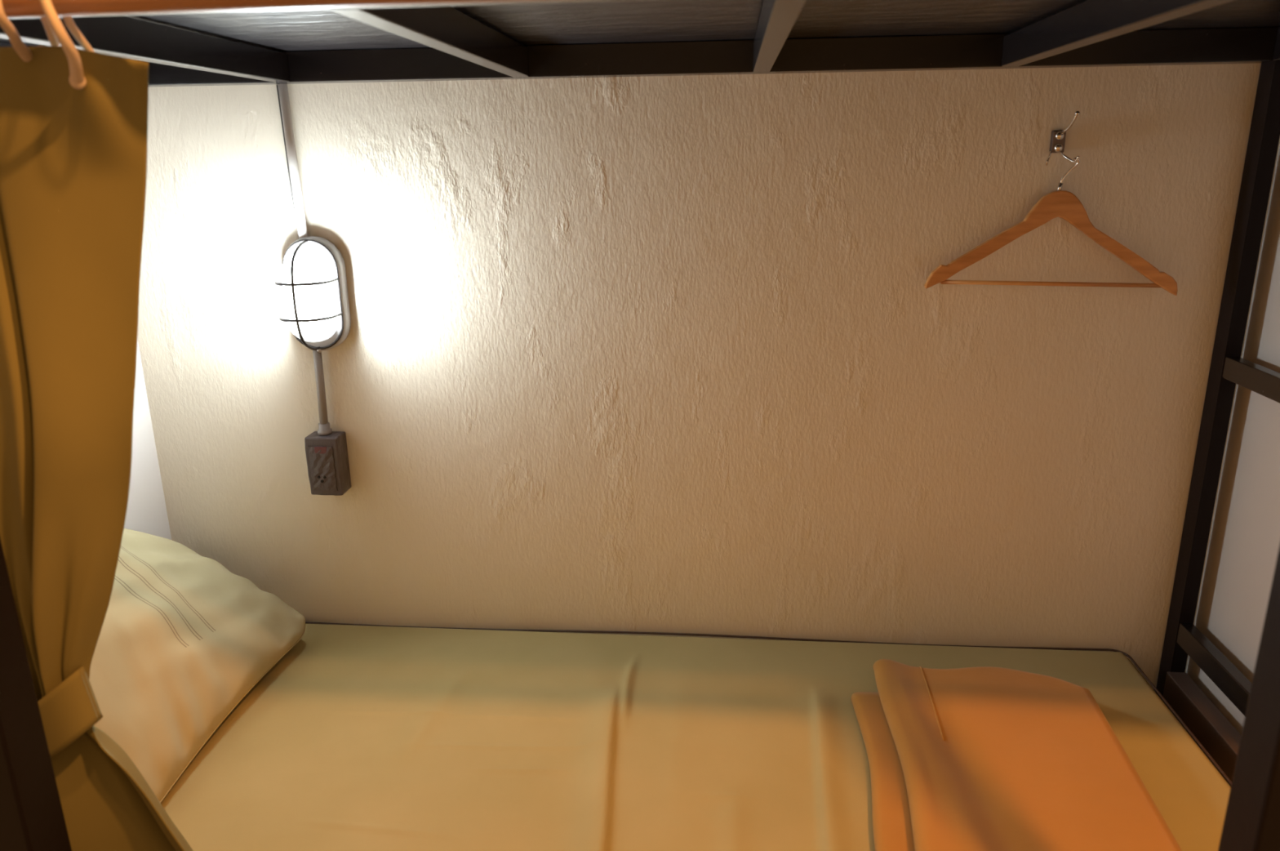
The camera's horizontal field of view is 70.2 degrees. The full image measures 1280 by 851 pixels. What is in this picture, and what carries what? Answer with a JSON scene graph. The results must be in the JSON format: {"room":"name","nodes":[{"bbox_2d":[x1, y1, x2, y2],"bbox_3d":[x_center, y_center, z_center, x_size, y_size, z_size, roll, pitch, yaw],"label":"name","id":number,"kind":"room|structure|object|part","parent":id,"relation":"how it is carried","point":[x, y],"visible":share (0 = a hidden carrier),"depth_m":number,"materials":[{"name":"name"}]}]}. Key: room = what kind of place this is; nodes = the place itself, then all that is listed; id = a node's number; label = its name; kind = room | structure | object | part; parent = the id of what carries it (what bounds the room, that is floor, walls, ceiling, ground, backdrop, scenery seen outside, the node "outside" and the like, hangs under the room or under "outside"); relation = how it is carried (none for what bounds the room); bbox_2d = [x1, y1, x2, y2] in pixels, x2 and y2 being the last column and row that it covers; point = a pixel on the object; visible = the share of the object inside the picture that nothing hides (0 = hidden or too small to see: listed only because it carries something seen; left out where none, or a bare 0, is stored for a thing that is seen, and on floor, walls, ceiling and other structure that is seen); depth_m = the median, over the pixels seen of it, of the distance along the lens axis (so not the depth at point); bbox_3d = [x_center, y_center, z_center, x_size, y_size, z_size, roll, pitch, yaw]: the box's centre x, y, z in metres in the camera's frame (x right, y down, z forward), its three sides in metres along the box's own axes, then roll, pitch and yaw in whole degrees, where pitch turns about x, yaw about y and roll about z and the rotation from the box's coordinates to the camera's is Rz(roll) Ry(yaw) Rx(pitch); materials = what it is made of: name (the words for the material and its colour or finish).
{"room":"dormitory","nodes":[
{"label":"dormitory","id":0,"kind":"room"},
{"bbox_2d":[124,342,171,539],"bbox_3d":[-1.085,-0.265,1.184,0.100,2.700,1.100,1,17,5],"label":"wall","id":1,"kind":"structure","parent":0,"point":[146,511],"depth_m":1.80,"materials":[{"name":"white paint"}]},
{"bbox_2d":[137,62,1279,691],"bbox_3d":[0.041,-0.420,1.658,2.250,2.700,0.100,1,17,5],"label":"wall","id":2,"kind":"structure","parent":0,"point":[647,353],"depth_m":1.68,"materials":[{"name":"paint"}]},
{"bbox_2d":[276,84,307,238],"bbox_3d":[-0.628,-0.470,1.643,0.030,0.272,0.021,1,17,5],"label":"conduit","id":3,"kind":"object","parent":2,"relation":"attached to","point":[282,90],"visible":0.85,"depth_m":1.63,"materials":[{"name":"white plastic"}]},
{"bbox_2d":[274,235,351,352],"bbox_3d":[-0.608,-0.233,1.666,0.112,0.214,0.110,1,17,5],"label":"lamp","id":4,"kind":"object","parent":2,"relation":"attached to","point":[313,278],"visible":1,"depth_m":1.65,"materials":[{"name":"white glass"}]},
{"bbox_3d":[-0.609,-0.232,1.657,0.088,0.172,0.066,1,17,5],"label":"glass","id":5,"kind":"part","parent":4,"relation":"part of","materials":[{"name":"white glass"}]},
{"bbox_2d":[312,350,332,435],"bbox_3d":[-0.615,-0.067,1.752,0.027,0.172,0.027,1,17,5],"label":"conduit","id":6,"kind":"object","parent":2,"relation":"attached to","point":[324,428],"visible":0.98,"depth_m":1.75,"materials":[{"name":"grey plastic"}]},
{"bbox_2d":[304,431,351,495],"bbox_3d":[-0.613,0.075,1.787,0.067,0.119,0.054,1,17,5],"label":"box","id":7,"kind":"object","parent":2,"relation":"attached to","point":[326,455],"visible":1,"depth_m":1.77,"materials":[{"name":"grey plastic"}]},
{"bbox_3d":[-0.615,0.084,1.766,0.050,0.090,0.006,1,17,5],"label":"plate","id":8,"kind":"part","parent":7,"relation":"part of","materials":[{"name":"grey plastic"}]},
{"bbox_2d":[1045,111,1079,165],"bbox_3d":[0.693,-0.472,1.501,0.052,0.085,0.051,1,17,5],"label":"coat hook","id":9,"kind":"object","parent":2,"relation":"attached to","point":[1056,144],"visible":1,"depth_m":1.51,"materials":[{"name":"silver metal"}]},
{"bbox_2d":[924,157,1177,295],"bbox_3d":[0.698,-0.333,1.534,0.416,0.227,0.025,1,17,5],"label":"clothes hanger","id":10,"kind":"object","parent":9,"relation":"hanging from","point":[1064,204],"visible":1,"depth_m":1.53,"materials":[{"name":"brown wood"}]},
{"bbox_3d":[0.697,-0.474,1.521,0.021,0.036,0.012,1,17,5],"label":"plate","id":11,"kind":"part","parent":9,"relation":"part of","materials":[{"name":"silver metal"}]},
{"bbox_2d":[1186,144,1279,734],"bbox_3d":[1.054,-0.235,0.987,0.105,2.700,1.100,1,17,5],"label":"wall","id":12,"kind":"structure","parent":0,"point":[1244,541],"depth_m":1.57,"materials":[{"name":"white paint"}]},
{"bbox_3d":[-0.065,1.305,0.766,2.250,0.100,2.600,1,17,5],"label":"floor","id":13,"kind":"structure","parent":0,"visible":0},
{"bbox_2d":[0,0,1279,850],"bbox_3d":[-0.010,0.187,1.282,2.026,1.750,0.968,1,17,5],"label":"bunk bed","id":14,"kind":"object","parent":13,"relation":"on","point":[560,38],"visible":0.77,"depth_m":1.38,"materials":[{"name":"brown metal"}]},
{"bbox_3d":[-1.006,-0.516,1.245,0.030,0.050,0.746,1,17,5],"label":"rail","id":15,"kind":"part","parent":14,"relation":"part of","materials":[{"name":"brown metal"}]},
{"bbox_3d":[-0.626,0.309,0.896,0.048,1.750,0.050,1,17,5],"label":"post","id":16,"kind":"part","parent":14,"relation":"part of","materials":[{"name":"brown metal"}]},
{"bbox_2d":[1,0,558,17],"bbox_3d":[-0.045,-0.359,0.735,2.010,0.033,0.028,1,17,5],"label":"curtain rod","id":17,"kind":"object","parent":14,"relation":"attached to","point":[11,8],"visible":1,"depth_m":0.76,"materials":[{"name":"white metal"}]},
{"bbox_2d":[0,0,59,62],"bbox_3d":[-0.537,-0.357,0.801,0.035,0.079,0.107,-8,18,-22],"label":"curtain ring","id":18,"kind":"object","parent":17,"relation":"hanging from","point":[15,40],"visible":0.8,"depth_m":0.80,"materials":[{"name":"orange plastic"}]},
{"bbox_3d":[-0.535,-0.357,0.797,0.035,0.077,0.098,-8,18,-22],"label":"arm","id":19,"kind":"part","parent":18,"relation":"part of","materials":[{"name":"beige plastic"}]},
{"bbox_3d":[-0.542,-0.350,0.831,0.061,0.040,0.021,13,22,40],"label":"arm","id":20,"kind":"part","parent":18,"relation":"part of","materials":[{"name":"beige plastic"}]},
{"bbox_2d":[40,0,94,89],"bbox_3d":[-0.495,-0.345,0.793,0.020,0.099,0.097,-4,17,-12],"label":"curtain ring","id":21,"kind":"object","parent":17,"relation":"hanging from","point":[77,78],"visible":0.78,"depth_m":0.78,"materials":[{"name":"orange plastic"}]},
{"bbox_3d":[-0.501,-0.338,0.822,0.011,0.060,0.045,0,16,2],"label":"arm","id":22,"kind":"part","parent":21,"relation":"part of","materials":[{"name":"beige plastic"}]},
{"bbox_2d":[0,46,193,850],"bbox_3d":[-0.604,0.151,0.955,0.318,1.020,0.086,1,17,5],"label":"curtain","id":23,"kind":"object","parent":17,"relation":"hanging from","point":[73,162],"visible":0.88,"depth_m":0.89,"materials":[{"name":"yellow fabric"}]},
{"bbox_3d":[-0.048,-0.392,0.779,2.026,0.050,0.040,1,17,5],"label":"rail","id":24,"kind":"part","parent":14,"relation":"part of","materials":[{"name":"brown metal"}]},
{"bbox_2d":[160,621,1231,850],"bbox_3d":[-0.055,0.570,1.466,1.913,0.122,0.809,1,17,5],"label":"mattress","id":25,"kind":"object","parent":14,"relation":"on","point":[360,736],"visible":0.73,"depth_m":1.48,"materials":[{"name":"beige fabric"}]},
{"bbox_2d":[88,528,306,802],"bbox_3d":[-0.830,0.250,1.517,0.309,0.490,0.604,1,17,5],"label":"pillow","id":26,"kind":"object","parent":25,"relation":"on","point":[184,637],"visible":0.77,"depth_m":1.48,"materials":[{"name":"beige fabric"}]},
{"bbox_2d":[850,658,1182,850],"bbox_3d":[0.530,0.517,1.333,0.404,0.066,0.598,1,17,5],"label":"folded blanket","id":27,"kind":"object","parent":25,"relation":"on","point":[979,757],"visible":1,"depth_m":1.33,"materials":[{"name":"orange fabric"}]},
{"bbox_3d":[0.009,-0.614,1.529,1.996,0.050,0.038,1,17,5],"label":"wall rail","id":28,"kind":"part","parent":14,"relation":"part of","materials":[{"name":"brown metal"}]},
{"bbox_3d":[0.984,0.628,1.390,0.035,0.118,0.740,1,17,5],"label":"bed rail","id":29,"kind":"part","parent":14,"relation":"part of","materials":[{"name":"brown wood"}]},
{"bbox_3d":[1.017,0.167,1.659,0.026,1.548,0.040,1,17,5],"label":"post","id":30,"kind":"part","parent":14,"relation":"part of","materials":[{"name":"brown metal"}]},
{"bbox_3d":[0.549,0.325,0.788,0.048,1.750,0.050,1,17,5],"label":"post","id":31,"kind":"part","parent":14,"relation":"part of","materials":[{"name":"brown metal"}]},
{"bbox_3d":[0.970,-0.489,1.064,0.028,0.050,0.746,1,17,5],"label":"rail","id":32,"kind":"part","parent":14,"relation":"part of","materials":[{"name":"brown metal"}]}
]}

